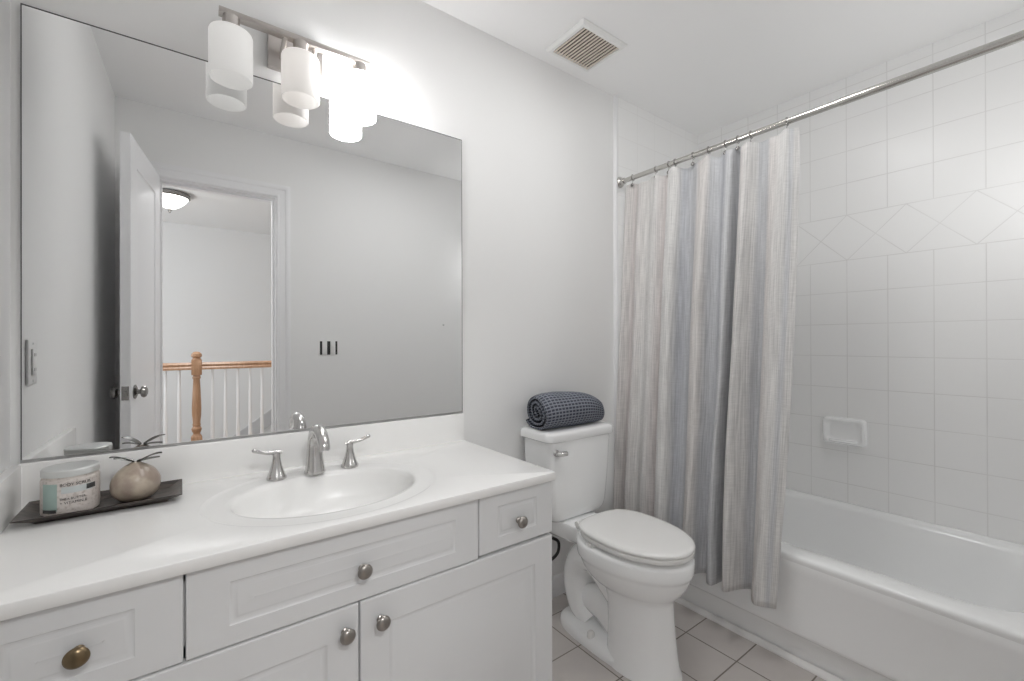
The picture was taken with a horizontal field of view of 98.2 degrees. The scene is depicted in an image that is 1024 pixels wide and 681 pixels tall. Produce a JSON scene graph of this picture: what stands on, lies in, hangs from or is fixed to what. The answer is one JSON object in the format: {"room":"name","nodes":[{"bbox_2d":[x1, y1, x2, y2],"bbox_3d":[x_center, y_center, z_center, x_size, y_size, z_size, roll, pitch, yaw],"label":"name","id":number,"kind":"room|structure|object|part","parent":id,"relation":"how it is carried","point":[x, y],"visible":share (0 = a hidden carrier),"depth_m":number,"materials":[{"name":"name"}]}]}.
{"room":"bathroom","nodes":[
{"label":"bathroom","id":0,"kind":"room"},
{"bbox_2d":[0,0,9,473],"bbox_3d":[-0.781,-0.049,0.359,0.278,2.443,1.540,0,0,-37],"label":"wall","id":1,"kind":"structure","parent":0,"point":[4,4],"depth_m":0.99,"materials":[{"name":"white paint"}]},
{"bbox_2d":[0,351,0,382],"bbox_3d":[-1.069,0.055,0.917,0.010,0.116,0.072,0,0,-38],"label":"wall outlet","id":2,"kind":"object","parent":1,"relation":"attached to","point":[0,351],"visible":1,"depth_m":0.93,"materials":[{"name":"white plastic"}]},
{"bbox_2d":[10,0,697,576],"bbox_3d":[-0.083,-0.047,1.910,3.252,2.443,0.129,0,0,-37],"label":"wall","id":3,"kind":"structure","parent":0,"point":[536,137],"depth_m":1.87,"materials":[{"name":"white paint"}]},
{"bbox_2d":[20,3,462,462],"bbox_3d":[-0.674,-0.253,1.395,1.190,1.078,0.008,0,0,-37],"label":"mirror","id":4,"kind":"object","parent":3,"relation":"attached to","point":[202,260],"visible":0.93,"depth_m":1.26,"materials":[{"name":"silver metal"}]},
{"bbox_2d":[19,413,463,508],"bbox_3d":[-0.670,0.339,1.388,1.192,0.106,0.020,0,0,-37],"label":"backsplash","id":5,"kind":"structure","parent":3,"relation":"attached to","point":[197,462],"depth_m":1.31,"materials":[{"name":"stone"}]},
{"bbox_2d":[208,5,375,125],"bbox_3d":[-0.644,-0.834,1.342,0.457,0.227,0.132,0,0,-37],"label":"vanity light","id":6,"kind":"object","parent":3,"relation":"attached to","point":[299,59],"visible":1,"depth_m":1.29,"materials":[{"name":"white glass"}]},
{"bbox_3d":[-0.777,-0.786,1.226,0.105,0.132,0.105,0,0,-37],"label":"lamp shade","id":7,"kind":"part","parent":6,"relation":"part of","materials":[{"name":"white glass"}]},
{"bbox_2d":[222,12,239,25],"bbox_3d":[-0.777,-0.827,1.226,0.058,0.135,0.058,0,0,-37],"label":"socket","id":8,"kind":"object","parent":6,"relation":"attached to","point":[233,17],"depth_m":1.21,"materials":[{"name":"silver metal"}]},
{"bbox_3d":[-0.687,-0.878,1.332,0.014,0.048,0.069,0,0,-37],"label":"arm","id":9,"kind":"part","parent":6,"relation":"part of","materials":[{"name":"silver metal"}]},
{"bbox_2d":[293,38,307,49],"bbox_3d":[-0.635,-0.827,1.332,0.058,0.135,0.058,0,0,-37],"label":"socket","id":10,"kind":"object","parent":6,"relation":"attached to","point":[302,43],"depth_m":1.32,"materials":[{"name":"silver metal"}]},
{"bbox_3d":[-0.635,-0.786,1.332,0.105,0.132,0.105,0,0,-37],"label":"lamp shade","id":11,"kind":"part","parent":6,"relation":"part of","materials":[{"name":"white glass"}]},
{"bbox_3d":[-0.620,-0.878,1.382,0.014,0.048,0.069,0,0,-37],"label":"arm","id":12,"kind":"part","parent":6,"relation":"part of","materials":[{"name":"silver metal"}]},
{"bbox_2d":[352,61,365,70],"bbox_3d":[-0.495,-0.827,1.437,0.058,0.135,0.058,0,0,-37],"label":"socket","id":13,"kind":"object","parent":6,"relation":"attached to","point":[361,65],"depth_m":1.42,"materials":[{"name":"white metal"}]},
{"bbox_3d":[-0.495,-0.786,1.437,0.105,0.132,0.105,0,0,-37],"label":"lamp shade","id":14,"kind":"part","parent":6,"relation":"part of","materials":[{"name":"white glass"}]},
{"bbox_2d":[552,536,559,560],"bbox_3d":[0.141,0.904,1.945,0.118,0.316,0.094,0,0,-37],"label":"supplies","id":15,"kind":"object","parent":3,"relation":"attached to","point":[553,538],"visible":0.27,"depth_m":1.94,"materials":[{"name":"black rubber"}]},
{"bbox_2d":[552,572,564,597],"bbox_3d":[0.170,1.130,2.016,0.911,0.088,0.014,0,0,-37],"label":"baseboard","id":16,"kind":"structure","parent":3,"relation":"attached to","point":[558,588],"depth_m":2.04,"materials":[{"name":"white paint"}]},
{"bbox_2d":[613,95,618,456],"bbox_3d":[0.539,-0.048,2.303,0.028,2.443,0.027,0,0,-37],"label":"trim","id":17,"kind":"structure","parent":3,"relation":"attached to","point":[615,97],"depth_m":2.29,"materials":[{"name":"white paint"}]},
{"bbox_3d":[0.854,-0.228,2.536,0.760,2.083,0.010,0,0,-37],"label":"tile panel","id":18,"kind":"part","parent":3,"relation":"part of","materials":[{"name":"white tile"}]},
{"bbox_2d":[552,592,825,680],"bbox_3d":[0.414,1.212,1.246,3.252,0.080,1.780,0,0,-37],"label":"floor","id":19,"kind":"structure","parent":0,"point":[707,650],"depth_m":1.63,"materials":[{"name":"beige tile"}]},
{"bbox_2d":[0,481,551,680],"bbox_3d":[-0.501,0.795,1.173,1.175,0.758,0.563,0,0,-37],"label":"vanity cabinet","id":20,"kind":"object","parent":19,"relation":"on","point":[461,592],"visible":0.99,"depth_m":0.96,"materials":[{"name":"white wood"}]},
{"bbox_3d":[-0.688,0.498,0.701,0.033,0.033,0.030,0,0,-37],"label":"knob","id":21,"kind":"part","parent":20,"relation":"part of","materials":[{"name":"brown metal"}]},
{"bbox_3d":[-0.710,0.497,0.715,0.289,0.160,0.020,0,0,-37],"label":"drawer","id":22,"kind":"part","parent":20,"relation":"part of","materials":[{"name":"white wood"}]},
{"bbox_3d":[-0.584,0.823,0.807,0.600,0.486,0.020,0,0,-37],"label":"door","id":23,"kind":"part","parent":20,"relation":"part of","materials":[{"name":"white wood"}]},
{"bbox_2d":[0,413,555,620],"bbox_3d":[-0.517,0.405,1.172,1.205,0.240,0.548,0,0,-37],"label":"countertop","id":24,"kind":"structure","parent":20,"relation":"on","point":[227,510],"depth_m":1.07,"materials":[{"name":"stone"}]},
{"bbox_2d":[10,479,181,523],"bbox_3d":[-0.952,0.380,1.043,0.282,0.020,0.149,0,0,-37],"label":"tray","id":25,"kind":"object","parent":24,"relation":"on","point":[167,490],"visible":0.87,"depth_m":1.02,"materials":[{"name":"brown wood"}]},
{"bbox_2d":[40,460,99,515],"bbox_3d":[-0.995,0.332,1.000,0.097,0.101,0.098,0,0,-37],"label":"jar","id":26,"kind":"object","parent":25,"relation":"on","point":[66,487],"visible":1,"depth_m":0.97,"materials":[{"name":"white plastic"}]},
{"bbox_3d":[-0.994,0.339,0.953,0.029,0.058,0.003,0,0,-1],"label":"teal panel","id":27,"kind":"part","parent":26,"relation":"part of","materials":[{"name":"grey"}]},
{"bbox_3d":[-0.995,0.289,1.001,0.096,0.016,0.096,0,0,-37],"label":"lid","id":28,"kind":"part","parent":26,"relation":"part of","materials":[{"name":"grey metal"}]},
{"bbox_3d":[-0.957,0.325,0.977,0.008,0.014,0.051,0,0,32],"label":"blue panel","id":29,"kind":"part","parent":26,"relation":"part of","materials":[{"name":"grey"}]},
{"bbox_2d":[109,452,161,501],"bbox_3d":[-0.908,0.326,1.073,0.098,0.112,0.095,0,0,-37],"label":"ornament","id":30,"kind":"object","parent":25,"relation":"on","point":[137,480],"visible":1,"depth_m":1.04,"materials":[{"name":"beige ceramic"}]},
{"bbox_2d":[252,424,369,481],"bbox_3d":[-0.562,0.319,1.289,0.331,0.151,0.154,0,0,-37],"label":"faucet","id":31,"kind":"object","parent":24,"relation":"on","point":[318,442],"visible":1,"depth_m":1.30,"materials":[{"name":"silver metal"}]},
{"bbox_3d":[-0.690,0.313,1.249,0.078,0.026,0.013,0,0,-43],"label":"lever","id":32,"kind":"part","parent":31,"relation":"part of","materials":[{"name":"silver metal"}]},
{"bbox_3d":[-0.672,0.356,1.266,0.052,0.076,0.052,0,0,-37],"label":"handle","id":33,"kind":"part","parent":31,"relation":"part of","materials":[{"name":"silver metal"}]},
{"bbox_3d":[-0.562,0.319,1.289,0.059,0.151,0.154,0,0,-37],"label":"spout","id":34,"kind":"part","parent":31,"relation":"part of","materials":[{"name":"silver metal"}]},
{"bbox_3d":[-0.508,0.356,1.388,0.052,0.076,0.052,0,0,-37],"label":"handle","id":35,"kind":"part","parent":31,"relation":"part of","materials":[{"name":"silver metal"}]},
{"bbox_3d":[-0.487,0.313,1.400,0.078,0.026,0.013,0,0,-30],"label":"lever","id":36,"kind":"part","parent":31,"relation":"part of","materials":[{"name":"silver metal"}]},
{"bbox_3d":[-0.343,0.496,0.989,0.620,0.160,0.020,0,0,-37],"label":"false drawer","id":37,"kind":"part","parent":20,"relation":"part of","materials":[{"name":"white wood"}]},
{"bbox_3d":[-0.354,0.632,0.951,0.033,0.033,0.030,0,0,-37],"label":"knob","id":38,"kind":"part","parent":20,"relation":"part of","materials":[{"name":"grey metal"}]},
{"bbox_3d":[-0.324,0.505,0.973,0.033,0.033,0.030,0,0,-37],"label":"knob","id":39,"kind":"part","parent":20,"relation":"part of","materials":[{"name":"grey metal"}]},
{"bbox_3d":[-0.291,0.633,0.997,0.033,0.033,0.030,0,0,-37],"label":"knob","id":40,"kind":"part","parent":20,"relation":"part of","materials":[{"name":"grey metal"}]},
{"bbox_3d":[-0.113,0.822,1.159,0.569,0.486,0.020,0,0,-37],"label":"door","id":41,"kind":"part","parent":20,"relation":"part of","materials":[{"name":"white wood"}]},
{"bbox_3d":[0.011,0.493,1.253,0.257,0.154,0.020,0,0,-37],"label":"drawer","id":42,"kind":"part","parent":20,"relation":"part of","materials":[{"name":"white wood"}]},
{"bbox_3d":[0.027,0.505,1.235,0.033,0.033,0.030,0,0,-37],"label":"knob","id":43,"kind":"part","parent":20,"relation":"part of","materials":[{"name":"grey metal"}]},
{"bbox_2d":[520,421,695,680],"bbox_3d":[0.386,0.770,1.745,0.392,0.806,0.685,0,0,-36],"label":"toilet","id":44,"kind":"object","parent":19,"relation":"on","point":[625,571],"visible":0.97,"depth_m":1.62,"materials":[{"name":"white ceramic"}]},
{"bbox_3d":[0.194,0.451,1.771,0.052,0.028,0.037,0,0,-36],"label":"flush lever","id":45,"kind":"part","parent":44,"relation":"part of","materials":[{"name":"silver metal"}]},
{"bbox_2d":[526,391,603,429],"bbox_3d":[0.253,0.293,1.935,0.397,0.147,0.188,0,0,-37],"label":"rolled towel","id":46,"kind":"object","parent":44,"relation":"on","point":[549,410],"visible":1,"depth_m":1.85,"materials":[{"name":"fabric"}]},
{"bbox_3d":[0.244,0.581,1.938,0.364,0.338,0.188,0,0,-36],"label":"tank","id":47,"kind":"part","parent":44,"relation":"part of","materials":[{"name":"white ceramic"}]},
{"bbox_3d":[0.243,0.390,1.939,0.392,0.043,0.207,0,0,-36],"label":"tank lid","id":48,"kind":"part","parent":44,"relation":"part of","materials":[{"name":"white ceramic"}]},
{"bbox_3d":[0.464,0.707,1.638,0.330,0.019,0.419,0,0,-36],"label":"seat lid","id":49,"kind":"part","parent":44,"relation":"part of","materials":[{"name":"white plastic"}]},
{"bbox_3d":[0.465,0.735,1.635,0.334,0.030,0.410,0,0,-36],"label":"seat","id":50,"kind":"part","parent":44,"relation":"part of","materials":[{"name":"white plastic"}]},
{"bbox_2d":[681,488,1023,680],"bbox_3d":[1.302,0.976,1.904,0.797,0.389,1.527,0,0,-37],"label":"bathtub","id":51,"kind":"object","parent":19,"relation":"on","point":[864,593],"visible":0.56,"depth_m":1.60,"materials":[{"name":"white ceramic"}]},
{"bbox_2d":[675,597,843,680],"bbox_3d":[0.990,1.162,1.667,0.022,0.018,1.526,0,0,-37],"label":"trim","id":52,"kind":"structure","parent":51,"relation":"attached to","point":[815,670],"depth_m":1.70,"materials":[{"name":"white"}]},
{"bbox_2d":[780,488,1023,644],"bbox_3d":[1.302,0.951,1.904,0.797,0.338,1.527,0,0,-37],"label":"basin","id":53,"kind":"object","parent":51,"relation":"in","point":[851,574],"depth_m":1.64,"materials":[{"name":"white ceramic"}]},
{"bbox_2d":[421,0,1023,135],"bbox_3d":[0.407,-1.311,1.251,3.252,0.080,1.780,0,0,-37],"label":"ceiling","id":54,"kind":"structure","parent":0,"point":[700,67],"depth_m":1.86,"materials":[{"name":"white paint"}]},
{"bbox_2d":[545,18,626,71],"bbox_3d":[0.319,-1.260,1.914,0.264,0.018,0.232,0,0,-37],"label":"ceiling vent","id":55,"kind":"object","parent":54,"relation":"in","point":[585,45],"visible":1,"depth_m":1.89,"materials":[{"name":"white plastic"}]},
{"bbox_2d":[698,7,1023,544],"bbox_3d":[1.701,-0.051,2.137,0.120,2.443,1.660,0,0,-37],"label":"wall","id":56,"kind":"structure","parent":0,"point":[909,312],"depth_m":1.93,"materials":[{"name":"white tile"}]},
{"bbox_2d":[823,416,866,446],"bbox_3d":[1.595,0.440,2.139,0.048,0.130,0.178,0,0,-37],"label":"soap dish","id":57,"kind":"object","parent":56,"relation":"attached to","point":[838,430],"visible":1,"depth_m":2.14,"materials":[{"name":"white ceramic"}]},
{"bbox_3d":[0.859,-0.053,0.548,3.132,2.443,0.120,0,0,-37],"label":"wall","id":58,"kind":"structure","parent":0,"visible":0},
{"bbox_2d":[617,30,1023,187],"bbox_3d":[1.018,-0.826,1.700,0.056,0.056,1.530,0,0,-37],"label":"shower rod","id":59,"kind":"object","parent":58,"relation":"attached to","point":[1017,37],"visible":1,"depth_m":1.48,"materials":[{"name":"silver metal"}]},
{"bbox_2d":[613,128,799,608],"bbox_3d":[0.772,0.093,1.918,0.192,1.783,0.805,0,0,-34],"label":"shower curtain","id":60,"kind":"object","parent":59,"relation":"hanging from","point":[710,246],"visible":0.94,"depth_m":1.84,"materials":[{"name":"fabric"}]}
]}

